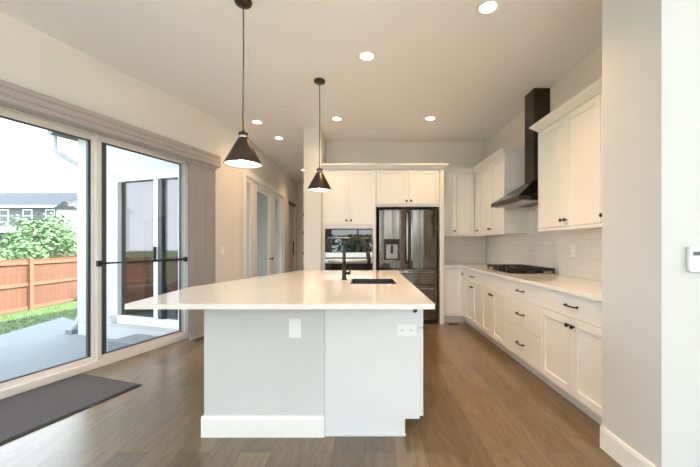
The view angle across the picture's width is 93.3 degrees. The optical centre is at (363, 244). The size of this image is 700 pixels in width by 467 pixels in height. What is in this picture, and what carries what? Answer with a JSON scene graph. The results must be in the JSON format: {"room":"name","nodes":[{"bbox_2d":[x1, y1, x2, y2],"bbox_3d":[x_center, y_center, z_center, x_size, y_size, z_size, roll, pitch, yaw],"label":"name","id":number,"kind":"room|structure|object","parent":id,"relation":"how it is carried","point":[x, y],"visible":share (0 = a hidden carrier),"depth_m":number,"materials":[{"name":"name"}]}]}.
{"room":"kitchen","nodes":[
{"label":"kitchen","id":0,"kind":"room"},
{"bbox_2d":[0,12,238,282],"bbox_3d":[-3.466,-0.285,1.041,0.221,3.070,8.862,0,0,18],"label":"wall","id":1,"kind":"structure","parent":0,"point":[30,58],"depth_m":3.50,"materials":[{"name":"beige paint"}]},
{"bbox_2d":[0,106,187,399],"bbox_3d":[-2.926,0.040,2.809,0.114,2.420,3.380,0,0,18],"label":"door","id":2,"kind":"structure","parent":1,"relation":"in","point":[97,355],"depth_m":3.36,"materials":[{"name":"beige plastic"}]},
{"bbox_2d":[96,257,187,266],"bbox_3d":[-2.503,0.192,3.822,0.034,0.060,1.090,0,0,18],"label":"bar","id":3,"kind":"object","parent":2,"relation":"attached to","point":[98,263],"visible":1,"depth_m":3.76,"materials":[{"name":"black metal"}]},
{"bbox_2d":[0,79,220,167],"bbox_3d":[-2.752,-1.166,2.635,0.135,0.162,4.300,0,0,18],"label":"blind valance","id":4,"kind":"object","parent":1,"relation":"attached to","point":[12,96],"visible":0.96,"depth_m":3.10,"materials":[{"name":"beige fabric"}]},
{"bbox_2d":[186,159,216,339],"bbox_3d":[-2.172,0.070,4.429,0.060,2.309,0.470,0,0,18],"label":"vertical blind","id":5,"kind":"object","parent":1,"relation":"attached to","point":[201,176],"visible":0.91,"depth_m":4.38,"materials":[{"name":"beige fabric"}]},
{"bbox_2d":[220,246,223,253],"bbox_3d":[-2.083,0.080,4.858,0.007,0.118,0.075,0,0,18],"label":"light switch","id":6,"kind":"object","parent":1,"relation":"attached to","point":[221,247],"visible":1,"depth_m":4.84,"materials":[{"name":"white plastic"}]},
{"bbox_2d":[78,139,177,338],"bbox_3d":[-3.482,-0.100,5.020,2.310,3.300,0.150,0,0,18],"label":"wall","id":7,"kind":"structure","parent":0,"point":[119,161],"depth_m":5.09,"materials":[{"name":"white paint"}]},
{"bbox_2d":[50,135,77,333],"bbox_3d":[-4.753,-0.128,5.282,0.252,3.154,0.372,0,0,18],"label":"downspout","id":8,"kind":"object","parent":7,"relation":"attached to","point":[53,138],"visible":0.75,"depth_m":5.25,"materials":[{"name":"white metal"}]},
{"bbox_2d":[110,168,177,328],"bbox_3d":[-3.151,0.060,4.861,1.540,2.260,0.145,0,0,18],"label":"door","id":9,"kind":"structure","parent":7,"relation":"in","point":[143,205],"depth_m":4.92,"materials":[{"name":"white plastic"}]},
{"bbox_2d":[257,192,277,276],"bbox_3d":[-2.614,-0.100,9.564,1.222,3.300,0.134,0,0,-27],"label":"wall","id":10,"kind":"structure","parent":0,"point":[261,199],"depth_m":9.39,"materials":[{"name":"white paint"}]},
{"bbox_2d":[239,129,296,279],"bbox_3d":[-2.035,-0.285,7.482,0.130,3.070,4.536,0,0,0],"label":"wall","id":11,"kind":"structure","parent":0,"point":[270,172],"depth_m":7.35,"materials":[{"name":"beige paint"}]},
{"bbox_2d":[244,169,284,278],"bbox_3d":[-1.988,0.000,6.780,0.144,2.500,2.740,0,0,0],"label":"door","id":12,"kind":"structure","parent":11,"relation":"in","point":[251,187],"depth_m":6.09,"materials":[{"name":"white wood"}]},
{"bbox_2d":[289,201,295,271],"bbox_3d":[-2.027,0.049,9.060,0.125,2.393,0.876,0,0,0],"label":"door","id":13,"kind":"structure","parent":11,"relation":"in","point":[291,205],"depth_m":9.24,"materials":[{"name":"paint"}]},
{"bbox_2d":[297,183,303,270],"bbox_3d":[-1.500,-0.285,9.810,1.140,3.070,0.120,0,0,0],"label":"wall","id":14,"kind":"structure","parent":0,"point":[300,186],"depth_m":9.75,"materials":[{"name":"beige paint"}]},
{"bbox_2d":[301,205,303,269],"bbox_3d":[-1.403,0.040,9.735,0.935,2.420,0.030,0,0,0],"label":"door","id":15,"kind":"structure","parent":14,"relation":"in","point":[302,206],"depth_m":9.73,"materials":[{"name":"white wood"}]},
{"bbox_2d":[0,0,601,182],"bbox_3d":[-0.326,-1.880,3.350,9.453,0.120,13.500,0,0,0],"label":"ceiling","id":16,"kind":"structure","parent":0,"point":[457,65],"depth_m":3.19,"materials":[{"name":"white paint"}]},
{"bbox_2d":[223,0,262,168],"bbox_3d":[-0.900,-1.207,2.460,0.278,1.224,0.278,0,0,0],"label":"pendant light","id":17,"kind":"object","parent":16,"relation":"hanging from","point":[242,155],"visible":1,"depth_m":2.44,"materials":[{"name":"brown metal"}]},
{"bbox_2d":[239,133,247,137],"bbox_3d":[-0.900,-0.802,2.460,0.060,0.038,0.060,0,0,0],"label":"socket","id":18,"kind":"object","parent":17,"relation":"attached to","point":[241,135],"depth_m":2.43,"materials":[{"name":"metal"}]},
{"bbox_2d":[251,119,262,123],"bbox_3d":[-1.585,-1.815,4.890,0.180,0.010,0.180,0,0,0],"label":"recessed light","id":19,"kind":"object","parent":16,"relation":"in","point":[254,121],"visible":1,"depth_m":4.87,"materials":[{"name":"beige"}]},
{"bbox_2d":[274,136,283,139],"bbox_3d":[-1.450,-1.815,5.630,0.180,0.010,0.180,0,0,0],"label":"recessed light","id":20,"kind":"object","parent":16,"relation":"in","point":[275,137],"visible":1,"depth_m":5.62,"materials":[{"name":"beige"}]},
{"bbox_2d":[307,78,331,191],"bbox_3d":[-0.493,-1.210,3.660,0.278,1.219,0.278,0,0,0],"label":"pendant light","id":21,"kind":"object","parent":16,"relation":"hanging from","point":[319,183],"visible":1,"depth_m":3.62,"materials":[{"name":"brown metal"}]},
{"bbox_2d":[331,116,342,120],"bbox_3d":[-0.390,-1.815,4.760,0.180,0.010,0.180,0,0,0],"label":"recessed light","id":22,"kind":"object","parent":16,"relation":"in","point":[334,118],"visible":1,"depth_m":4.75,"materials":[{"name":"beige"}]},
{"bbox_2d":[358,51,375,61],"bbox_3d":[0.030,-1.815,3.185,0.180,0.010,0.180,0,0,0],"label":"recessed light","id":23,"kind":"object","parent":16,"relation":"in","point":[366,56],"visible":1,"depth_m":3.18,"materials":[{"name":"beige"}]},
{"bbox_2d":[424,116,436,120],"bbox_3d":[0.955,-1.815,4.750,0.180,0.010,0.180,0,0,0],"label":"recessed light","id":24,"kind":"object","parent":16,"relation":"in","point":[428,118],"visible":1,"depth_m":4.75,"materials":[{"name":"beige"}]},
{"bbox_2d":[476,0,500,14],"bbox_3d":[0.949,-1.815,2.525,0.180,0.010,0.180,0,0,0],"label":"recessed light","id":25,"kind":"object","parent":16,"relation":"in","point":[486,7],"visible":1,"depth_m":2.52,"materials":[{"name":"white ceramic"}]},
{"bbox_2d":[0,321,621,466],"bbox_3d":[-0.371,1.320,3.400,9.142,0.140,13.200,0,0,0],"label":"floor","id":26,"kind":"structure","parent":0,"point":[482,407],"depth_m":2.23,"materials":[{"name":"brown wood"}]},
{"bbox_2d":[0,373,141,444],"bbox_3d":[-2.568,1.243,2.403,0.800,0.012,1.375,0,0,18],"label":"doormat","id":27,"kind":"object","parent":26,"relation":"on","point":[23,413],"visible":1,"depth_m":2.60,"materials":[{"name":"fabric"}]},
{"bbox_2d":[201,309,324,437],"bbox_3d":[-0.656,0.808,3.188,0.800,0.883,2.104,0,0,0],"label":"wall","id":28,"kind":"structure","parent":26,"relation":"on","point":[260,381],"depth_m":2.15,"materials":[{"name":"grey paint"}]},
{"bbox_2d":[289,318,300,337],"bbox_3d":[-0.449,0.544,2.146,0.080,0.125,0.007,0,0,0],"label":"wall plate","id":29,"kind":"object","parent":28,"relation":"attached to","point":[294,323],"visible":1,"depth_m":2.14,"materials":[{"name":"white plastic"}]},
{"bbox_2d":[321,163,375,269],"bbox_3d":[-0.236,-0.005,5.476,0.852,2.510,0.704,0,0,0],"label":"tall cabinet","id":30,"kind":"object","parent":26,"relation":"on","point":[351,202],"visible":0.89,"depth_m":5.19,"materials":[{"name":"paint"}]},
{"bbox_2d":[325,229,371,269],"bbox_3d":[-0.239,0.385,5.449,0.744,1.259,0.671,0,0,0],"label":"wall oven","id":31,"kind":"object","parent":30,"relation":"in","point":[356,258],"visible":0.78,"depth_m":5.17,"materials":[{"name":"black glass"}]},
{"bbox_2d":[325,309,422,435],"bbox_3d":[0.069,0.808,3.189,0.645,0.883,2.092,0,0,0],"label":"base cabinet","id":32,"kind":"object","parent":26,"relation":"on","point":[374,375],"visible":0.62,"depth_m":2.15,"materials":[{"name":"paint"}]},
{"bbox_2d":[125,270,434,308],"bbox_3d":[-0.473,0.351,3.082,1.797,0.030,2.436,0,0,0],"label":"countertop","id":33,"kind":"structure","parent":32,"relation":"on","point":[302,289],"depth_m":2.22,"materials":[{"name":"stone"}]},
{"bbox_2d":[341,236,371,279],"bbox_3d":[-0.074,0.128,3.145,0.293,0.416,0.061,0,0,8],"label":"faucet","id":34,"kind":"object","parent":33,"relation":"on","point":[344,273],"visible":1,"depth_m":3.14,"materials":[{"name":"black metal"}]},
{"bbox_2d":[350,279,396,283],"bbox_3d":[0.081,0.459,3.020,0.402,0.248,0.410,0,0,0],"label":"sink","id":35,"kind":"object","parent":33,"relation":"in","point":[353,281],"visible":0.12,"depth_m":3.21,"materials":[{"name":"black metal"}]},
{"bbox_2d":[397,324,415,335],"bbox_3d":[0.275,0.558,2.151,0.125,0.082,0.008,0,0,0],"label":"outlet","id":36,"kind":"object","parent":32,"relation":"attached to","point":[402,329],"visible":1,"depth_m":2.15,"materials":[{"name":"white plastic"}]},
{"bbox_2d":[377,209,436,323],"bbox_3d":[0.690,0.340,5.441,0.910,1.820,0.708,0,0,0],"label":"refrigerator","id":37,"kind":"object","parent":26,"relation":"on","point":[406,238],"visible":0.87,"depth_m":5.14,"materials":[{"name":"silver metal"}]},
{"bbox_2d":[376,163,448,323],"bbox_3d":[0.754,-0.005,5.476,1.129,2.510,0.704,0,0,0],"label":"tall cabinet","id":38,"kind":"object","parent":26,"relation":"on","point":[398,185],"visible":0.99,"depth_m":5.19,"materials":[{"name":"paint"}]},
{"bbox_2d":[444,268,465,321],"bbox_3d":[1.449,0.808,5.527,0.374,0.883,0.596,0,0,0],"label":"base cabinet","id":39,"kind":"object","parent":26,"relation":"on","point":[452,276],"visible":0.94,"depth_m":5.24,"materials":[{"name":"paint"}]},
{"bbox_2d":[461,268,469,324],"bbox_3d":[1.843,0.808,5.197,0.640,0.883,0.222,0,0,0],"label":"base cabinet","id":40,"kind":"object","parent":26,"relation":"on","point":[463,269],"visible":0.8,"depth_m":5.16,"materials":[{"name":"paint"}]},
{"bbox_2d":[465,269,487,338],"bbox_3d":[1.841,0.808,4.728,0.645,0.883,0.714,0,0,0],"label":"base cabinet","id":41,"kind":"object","parent":26,"relation":"on","point":[473,279],"visible":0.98,"depth_m":4.69,"materials":[{"name":"paint"}]},
{"bbox_2d":[482,273,511,356],"bbox_3d":[1.843,0.808,4.010,0.640,0.883,0.719,0,0,0],"label":"base cabinet","id":42,"kind":"object","parent":26,"relation":"on","point":[493,287],"visible":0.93,"depth_m":3.96,"materials":[{"name":"paint"}]},
{"bbox_2d":[505,278,549,385],"bbox_3d":[1.841,0.808,3.275,0.645,0.883,0.749,0,0,0],"label":"base cabinet","id":43,"kind":"object","parent":26,"relation":"on","point":[522,300],"visible":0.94,"depth_m":3.20,"materials":[{"name":"paint"}]},
{"bbox_2d":[541,287,601,424],"bbox_3d":[1.841,0.808,2.470,0.645,0.883,0.859,0,0,0],"label":"base cabinet","id":44,"kind":"object","parent":26,"relation":"on","point":[571,325],"visible":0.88,"depth_m":2.45,"materials":[{"name":"paint"}]},
{"bbox_2d":[444,264,601,301],"bbox_3d":[1.713,0.351,3.933,0.902,0.030,3.792,0,0,0],"label":"countertop","id":45,"kind":"structure","parent":44,"relation":"on","point":[591,289],"depth_m":3.00,"materials":[{"name":"stone"}]},
{"bbox_2d":[487,264,555,274],"bbox_3d":[1.880,0.300,4.030,0.480,0.072,0.770,0,0,0],"label":"cooktop","id":46,"kind":"object","parent":45,"relation":"in","point":[513,269],"visible":1,"depth_m":3.79,"materials":[{"name":"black metal"}]},
{"bbox_2d":[304,126,325,269],"bbox_3d":[-0.797,-0.285,7.540,0.265,3.070,4.920,0,0,0],"label":"wall","id":47,"kind":"structure","parent":0,"point":[312,200],"depth_m":5.08,"materials":[{"name":"beige paint"}]},
{"bbox_2d":[326,141,486,269],"bbox_3d":[0.810,-0.285,5.890,2.950,3.070,0.120,0,0,0],"label":"wall","id":48,"kind":"structure","parent":0,"point":[459,154],"depth_m":5.83,"materials":[{"name":"beige paint"}]},
{"bbox_2d":[444,168,474,235],"bbox_3d":[1.550,-0.699,5.623,0.575,1.122,0.409,0,0,0],"label":"upper cabinet","id":49,"kind":"object","parent":48,"relation":"attached to","point":[458,182],"visible":0.9,"depth_m":5.49,"materials":[{"name":"paint"}]},
{"bbox_2d":[444,235,485,262],"bbox_3d":[1.708,0.083,5.826,0.893,0.505,0.008,0,0,0],"label":"backsplash","id":50,"kind":"structure","parent":48,"relation":"attached to","point":[457,249],"depth_m":5.82,"materials":[{"name":"tile"}]},
{"bbox_2d":[487,45,601,275],"bbox_3d":[2.225,-0.285,3.933,0.120,3.070,3.795,0,0,0],"label":"wall","id":51,"kind":"structure","parent":0,"point":[589,70],"depth_m":3.63,"materials":[{"name":"beige paint"}]},
{"bbox_2d":[472,166,478,235],"bbox_3d":[1.971,-0.699,5.393,0.384,1.122,0.215,0,0,0],"label":"upper cabinet","id":52,"kind":"object","parent":51,"relation":"attached to","point":[475,170],"visible":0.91,"depth_m":5.37,"materials":[{"name":"paint"}]},
{"bbox_2d":[475,147,528,235],"bbox_3d":[1.971,-0.699,4.774,0.384,1.122,1.021,0,0,0],"label":"upper cabinet","id":53,"kind":"object","parent":51,"relation":"attached to","point":[502,172],"visible":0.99,"depth_m":4.43,"materials":[{"name":"paint"}]},
{"bbox_2d":[491,88,549,207],"bbox_3d":[1.915,-1.146,3.945,0.499,1.346,0.770,0,0,0],"label":"range hood","id":54,"kind":"object","parent":51,"relation":"attached to","point":[537,101],"visible":0.76,"depth_m":3.83,"materials":[{"name":"metal"}]},
{"bbox_2d":[486,205,601,280],"bbox_3d":[2.161,-0.079,3.933,0.008,0.827,3.793,0,0,0],"label":"backsplash","id":55,"kind":"structure","parent":51,"relation":"attached to","point":[550,249],"depth_m":3.82,"materials":[{"name":"tile"}]},
{"bbox_2d":[571,245,575,256],"bbox_3d":[2.152,0.065,3.400,0.008,0.118,0.075,0,0,0],"label":"outlet","id":56,"kind":"object","parent":55,"relation":"attached to","point":[573,247],"visible":1,"depth_m":3.39,"materials":[{"name":"white plastic"}]},
{"bbox_2d":[529,83,601,230],"bbox_3d":[1.971,-0.699,3.058,0.384,1.122,0.986,0,0,0],"label":"upper cabinet","id":57,"kind":"object","parent":51,"relation":"attached to","point":[569,136],"visible":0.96,"depth_m":2.94,"materials":[{"name":"paint"}]},
{"bbox_2d":[593,76,601,226],"bbox_3d":[1.971,-0.699,2.301,0.384,1.122,0.528,0,0,0],"label":"upper cabinet","id":58,"kind":"object","parent":51,"relation":"attached to","point":[598,83],"visible":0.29,"depth_m":2.56,"materials":[{"name":"paint"}]},
{"bbox_2d":[602,0,699,466],"bbox_3d":[2.834,-0.285,1.831,2.732,3.070,0.407,0,0,0],"label":"wall","id":59,"kind":"structure","parent":0,"point":[651,48],"depth_m":1.69,"materials":[{"name":"grey paint"}]},
{"bbox_2d":[600,425,655,466],"bbox_3d":[1.461,1.183,1.831,0.014,0.134,0.407,0,0,0],"label":"baseboard","id":60,"kind":"structure","parent":59,"relation":"attached to","point":[611,444],"depth_m":1.87,"materials":[{"name":"white wood"}]},
{"bbox_2d":[687,247,699,271],"bbox_3d":[1.663,0.072,1.616,0.150,0.124,0.023,0,0,0],"label":"thermostat","id":61,"kind":"object","parent":59,"relation":"attached to","point":[693,253],"visible":1,"depth_m":1.61,"materials":[{"name":"white plastic"}]},
{"label":"outside","id":62,"kind":"structure","parent":0,"visible":0},
{"bbox_3d":[-30.000,2.325,40.000,180.000,0.250,200.000,0,0,0],"label":"ground","id":63,"kind":"structure","parent":62,"visible":0},
{"bbox_2d":[0,212,77,259],"bbox_3d":[-13.820,0.389,13.796,3.422,3.626,3.858,0,0,0],"label":"tree","id":64,"kind":"object","parent":63,"relation":"on","point":[24,244],"visible":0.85,"depth_m":13.63,"materials":[{"name":"green plant"}]},
{"bbox_2d":[0,192,77,249],"bbox_3d":[-42.825,-2.400,43.650,19.450,9.200,11.700,0,0,0],"label":"neighbor house","id":65,"kind":"structure","parent":63,"relation":"on","point":[25,204],"depth_m":40.00,"materials":[{"name":"grey"}]},
{"bbox_2d":[1,250,77,259],"bbox_3d":[-15.250,1.235,16.990,8.500,1.870,0.060,0,0,0],"label":"fence","id":66,"kind":"object","parent":63,"relation":"on","point":[62,255],"visible":0.11,"depth_m":17.00,"materials":[{"name":"brown wood"}]},
{"bbox_3d":[-3.433,-1.810,7.239,2.666,0.120,5.722,0,0,0],"label":"soffit","id":67,"kind":"structure","parent":0,"visible":0},
{"bbox_2d":[48,131,77,141],"bbox_3d":[-4.442,-1.770,5.638,0.560,0.120,1.320,0,0,18],"label":"gutter","id":68,"kind":"object","parent":67,"relation":"attached to","point":[49,132],"visible":0.1,"depth_m":5.24,"materials":[{"name":"white metal"}]},
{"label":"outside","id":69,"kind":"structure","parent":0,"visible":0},
{"bbox_2d":[0,300,77,334],"bbox_3d":[-7.600,1.830,3.000,4.000,0.640,22.000,0,0,0],"label":"ground","id":70,"kind":"structure","parent":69,"point":[73,302],"depth_m":7.73,"materials":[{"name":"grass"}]},
{"bbox_2d":[0,257,77,314],"bbox_3d":[-9.360,1.130,3.300,0.120,1.480,21.800,0,0,0],"label":"fence","id":71,"kind":"object","parent":70,"relation":"on","point":[29,283],"visible":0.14,"depth_m":9.47,"materials":[{"name":"brown wood"}]},
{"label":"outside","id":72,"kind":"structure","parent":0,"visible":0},
{"bbox_2d":[0,317,114,380],"bbox_3d":[-4.168,1.525,0.414,3.705,0.150,12.372,0,0,0],"label":"ground","id":73,"kind":"structure","parent":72,"point":[46,344],"depth_m":4.64,"materials":[{"name":"concrete"}]},
{"bbox_2d":[108,334,157,350],"bbox_3d":[-2.953,1.385,4.534,1.000,0.130,0.399,0,0,18],"label":"step","id":74,"kind":"structure","parent":73,"relation":"on","point":[124,341],"depth_m":4.54,"materials":[{"name":"concrete"}]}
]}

